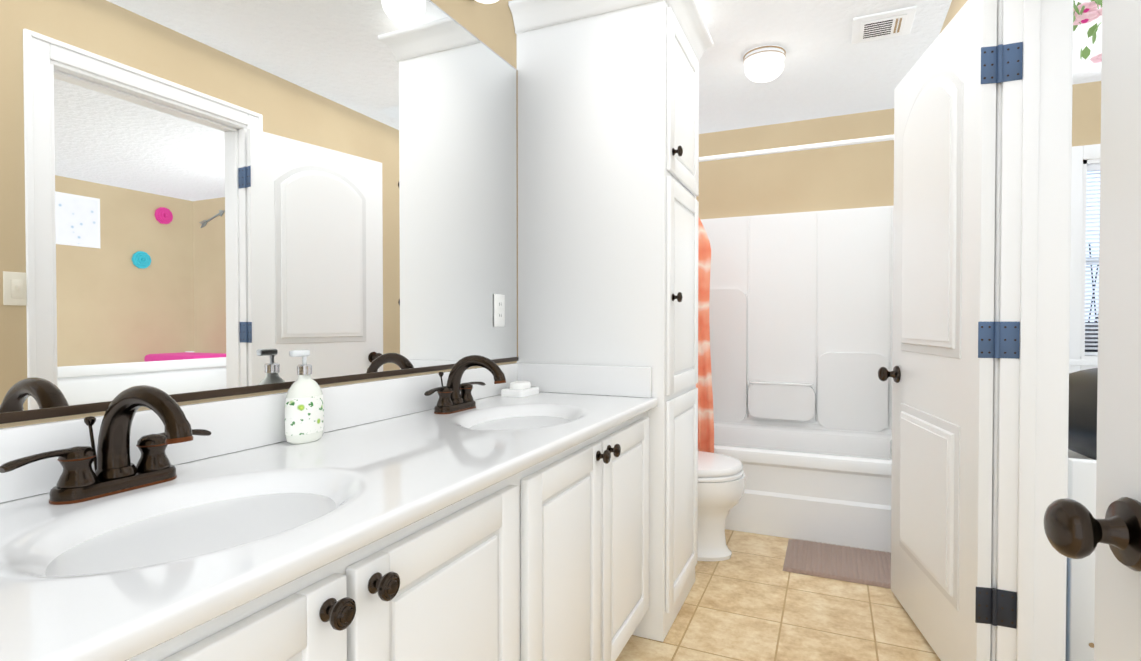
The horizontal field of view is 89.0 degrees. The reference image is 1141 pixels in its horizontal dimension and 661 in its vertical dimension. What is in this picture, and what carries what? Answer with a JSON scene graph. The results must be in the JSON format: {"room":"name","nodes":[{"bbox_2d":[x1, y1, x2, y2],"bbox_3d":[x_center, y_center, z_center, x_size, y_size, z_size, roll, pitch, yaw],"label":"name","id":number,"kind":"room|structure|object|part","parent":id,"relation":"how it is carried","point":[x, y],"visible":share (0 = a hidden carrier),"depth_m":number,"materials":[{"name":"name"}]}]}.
{"room":"bathroom","nodes":[
{"label":"bathroom","id":0,"kind":"room"},
{"bbox_2d":[0,0,516,427],"bbox_3d":[-0.550,-0.105,1.621,0.140,2.360,5.620,0,1,24],"label":"wall","id":1,"kind":"structure","parent":0,"point":[491,26],"depth_m":1.96,"materials":[{"name":"beige paint"}]},
{"bbox_2d":[0,0,517,423],"bbox_3d":[-0.589,-0.422,1.342,0.010,1.098,1.888,0,1,24],"label":"vanity mirror","id":2,"kind":"object","parent":1,"relation":"attached to","point":[203,199],"visible":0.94,"depth_m":1.18,"materials":[{"name":"clear glass"}]},
{"bbox_2d":[494,294,504,326],"bbox_3d":[-0.254,-0.071,2.080,0.007,0.116,0.072,0,1,24],"label":"outlet","id":3,"kind":"object","parent":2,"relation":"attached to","point":[499,310],"visible":1,"depth_m":2.08,"materials":[{"name":"white plastic"}]},
{"bbox_2d":[475,0,498,3],"bbox_3d":[-0.479,-1.082,1.317,0.227,0.228,1.250,0,1,24],"label":"vanity light bar","id":4,"kind":"object","parent":1,"relation":"attached to","point":[487,1],"visible":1,"depth_m":1.73,"materials":[{"name":"white"}]},
{"bbox_2d":[699,134,893,161],"bbox_3d":[0.966,-0.906,2.957,1.516,0.052,0.052,0,1,24],"label":"shower curtain rod","id":5,"kind":"object","parent":1,"relation":"attached to","point":[805,147],"visible":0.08,"depth_m":2.87,"materials":[{"name":"white metal"}]},
{"bbox_2d":[696,216,713,452],"bbox_3d":[0.528,-0.064,3.161,0.504,1.635,0.032,0,1,24],"label":"shower curtain","id":6,"kind":"object","parent":5,"relation":"hanging from","point":[705,418],"visible":0.08,"depth_m":3.08,"materials":[{"name":"fabric"}]},
{"bbox_2d":[616,529,940,660],"bbox_3d":[0.175,1.130,1.312,1.730,0.100,5.620,0,1,24],"label":"floor","id":7,"kind":"structure","parent":0,"point":[750,599],"depth_m":2.15,"materials":[{"name":"beige tile"}]},
{"bbox_2d":[0,363,657,660],"bbox_3d":[-0.333,0.608,1.238,0.574,0.945,1.890,0,1,24],"label":"bathroom vanity","id":8,"kind":"object","parent":7,"relation":"on","point":[547,559],"depth_m":0.94,"materials":[{"name":"white paint"}]},
{"bbox_2d":[0,385,210,504],"bbox_3d":[-0.645,0.164,0.872,0.216,0.163,0.283,0,1,24],"label":"faucet","id":9,"kind":"object","parent":8,"relation":"on","point":[117,471],"visible":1,"depth_m":0.87,"materials":[{"name":"brown metal"}]},
{"bbox_2d":[285,350,323,443],"bbox_3d":[-0.575,0.141,1.257,0.055,0.198,0.091,0,1,24],"label":"soap dispenser","id":10,"kind":"object","parent":8,"relation":"on","point":[304,412],"visible":1,"depth_m":1.23,"materials":[{"name":"white"}]},
{"bbox_3d":[-0.342,0.251,1.237,0.554,0.230,1.890,0,1,24],"label":"bathroom vanity top","id":11,"kind":"part","parent":8,"relation":"part of","materials":[{"name":"white stone"}]},
{"bbox_2d":[424,355,505,413],"bbox_3d":[-0.282,0.152,1.679,0.216,0.163,0.283,0,1,24],"label":"faucet","id":12,"kind":"object","parent":8,"relation":"on","point":[455,395],"visible":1,"depth_m":1.67,"materials":[{"name":"brown metal"}]},
{"bbox_2d":[501,381,538,396],"bbox_3d":[-0.179,0.205,2.067,0.092,0.046,0.136,0,1,24],"label":"soap dish","id":13,"kind":"object","parent":8,"relation":"on","point":[521,389],"visible":1,"depth_m":2.02,"materials":[{"name":"white ceramic"}]},
{"bbox_2d":[509,0,713,641],"bbox_3d":[0.189,-0.076,2.317,0.631,2.282,0.631,0,1,24],"label":"linen cabinet","id":14,"kind":"object","parent":7,"relation":"on","point":[608,150],"visible":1,"depth_m":2.08,"materials":[{"name":"white paint"}]},
{"bbox_2d":[697,451,744,560],"bbox_3d":[0.472,0.672,2.829,0.730,0.772,0.457,0,1,24],"label":"toilet","id":15,"kind":"object","parent":7,"relation":"on","point":[721,482],"visible":0.31,"depth_m":2.67,"materials":[{"name":"white ceramic"}]},
{"bbox_2d":[700,206,893,552],"bbox_3d":[1.138,0.158,3.354,1.514,1.784,0.795,0,1,24],"label":"shower","id":16,"kind":"object","parent":7,"relation":"on","point":[801,322],"visible":0.46,"depth_m":3.52,"materials":[{"name":"white plastic"}]},
{"bbox_2d":[783,539,890,588],"bbox_3d":[1.292,1.054,2.630,0.595,0.012,0.413,0,1,24],"label":"bath mat","id":17,"kind":"object","parent":7,"relation":"on","point":[848,564],"visible":0.71,"depth_m":2.63,"materials":[{"name":"fabric"}]},
{"bbox_2d":[696,81,1100,218],"bbox_3d":[2.918,-0.125,3.065,5.280,2.360,0.140,0,1,24],"label":"wall","id":18,"kind":"structure","parent":0,"point":[844,177],"depth_m":3.62,"materials":[{"name":"beige paint"}]},
{"bbox_2d":[1069,144,1100,372],"bbox_3d":[3.208,-0.370,2.914,1.240,1.205,0.170,0,1,24],"label":"bedroom window","id":19,"kind":"structure","parent":18,"relation":"in","point":[1084,255],"depth_m":3.08,"materials":[{"name":"white glass"}]},
{"bbox_2d":[696,0,1101,133],"bbox_3d":[1.793,-1.320,0.549,5.280,0.100,5.620,0,1,24],"label":"ceiling","id":20,"kind":"structure","parent":0,"point":[830,69],"depth_m":2.78,"materials":[{"name":"white paint"}]},
{"bbox_2d":[743,45,785,82],"bbox_3d":[0.912,-1.238,2.735,0.191,0.124,0.191,0,1,24],"label":"flush-mount ceiling light","id":21,"kind":"object","parent":20,"relation":"attached to","point":[764,64],"visible":1,"depth_m":2.67,"materials":[{"name":"white glass"}]},
{"bbox_2d":[851,6,916,43],"bbox_3d":[1.321,-1.288,2.462,0.230,0.017,0.230,0,1,24],"label":"air vent","id":22,"kind":"object","parent":20,"relation":"attached to","point":[886,24],"visible":1,"depth_m":2.44,"materials":[{"name":"white"}]},
{"bbox_2d":[1073,0,1101,62],"bbox_3d":[1.857,-1.128,2.083,0.193,0.326,0.203,0,1,24],"label":"garland","id":23,"kind":"object","parent":20,"relation":"hanging from","point":[1086,13],"visible":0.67,"depth_m":2.08,"materials":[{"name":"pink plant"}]},
{"bbox_2d":[940,0,967,32],"bbox_3d":[1.236,-0.104,1.546,0.140,2.360,4.010,0,1,24],"label":"wall","id":24,"kind":"structure","parent":0,"point":[956,6],"depth_m":2.27,"materials":[{"name":"beige paint"}]},
{"bbox_2d":[878,0,1002,660],"bbox_3d":[1.207,0.046,1.971,0.253,2.012,0.745,0,1,24],"label":"bedroom door","id":25,"kind":"structure","parent":24,"relation":"in","point":[946,341],"depth_m":1.79,"materials":[{"name":"white paint"}]},
{"bbox_2d":[990,0,1072,660],"bbox_3d":[1.085,0.016,1.213,0.176,2.129,0.933,0,1,24],"label":"trim","id":26,"kind":"structure","parent":24,"relation":"attached to","point":[1033,162],"depth_m":1.55,"materials":[{"name":"white wood"}]},
{"bbox_2d":[997,42,1022,628],"bbox_3d":[1.190,0.018,1.578,0.050,1.585,0.003,0,1,24],"label":"hinge leaves","id":27,"kind":"object","parent":26,"relation":"attached to","point":[1010,331],"visible":1,"depth_m":1.58,"materials":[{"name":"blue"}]},
{"bbox_3d":[2.582,1.145,0.229,3.550,0.100,5.620,0,1,24],"label":"floor","id":28,"kind":"structure","parent":0,"visible":0},
{"bbox_2d":[1066,449,1096,660],"bbox_3d":[2.282,0.720,2.286,1.160,0.689,1.704,0,1,24],"label":"bed","id":29,"kind":"object","parent":28,"relation":"on","point":[1080,601],"visible":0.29,"depth_m":1.71,"materials":[{"name":"white"}]},
{"bbox_2d":[1068,368,1097,459],"bbox_3d":[2.348,0.350,2.341,0.792,0.418,0.936,0,1,24],"label":"bean bag","id":30,"kind":"object","parent":29,"relation":"on","point":[1082,428],"visible":0.17,"depth_m":2.25,"materials":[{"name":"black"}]},
{"bbox_3d":[-0.319,-0.084,0.113,1.520,2.360,0.120,0,1,24],"label":"wall","id":31,"kind":"structure","parent":0,"visible":0},
{"bbox_2d":[1044,0,1140,660],"bbox_3d":[0.444,0.070,0.261,0.202,2.012,0.764,0,1,24],"label":"entry door","id":32,"kind":"structure","parent":31,"relation":"in","point":[1110,534],"depth_m":0.58,"materials":[{"name":"white paint"}]}
]}

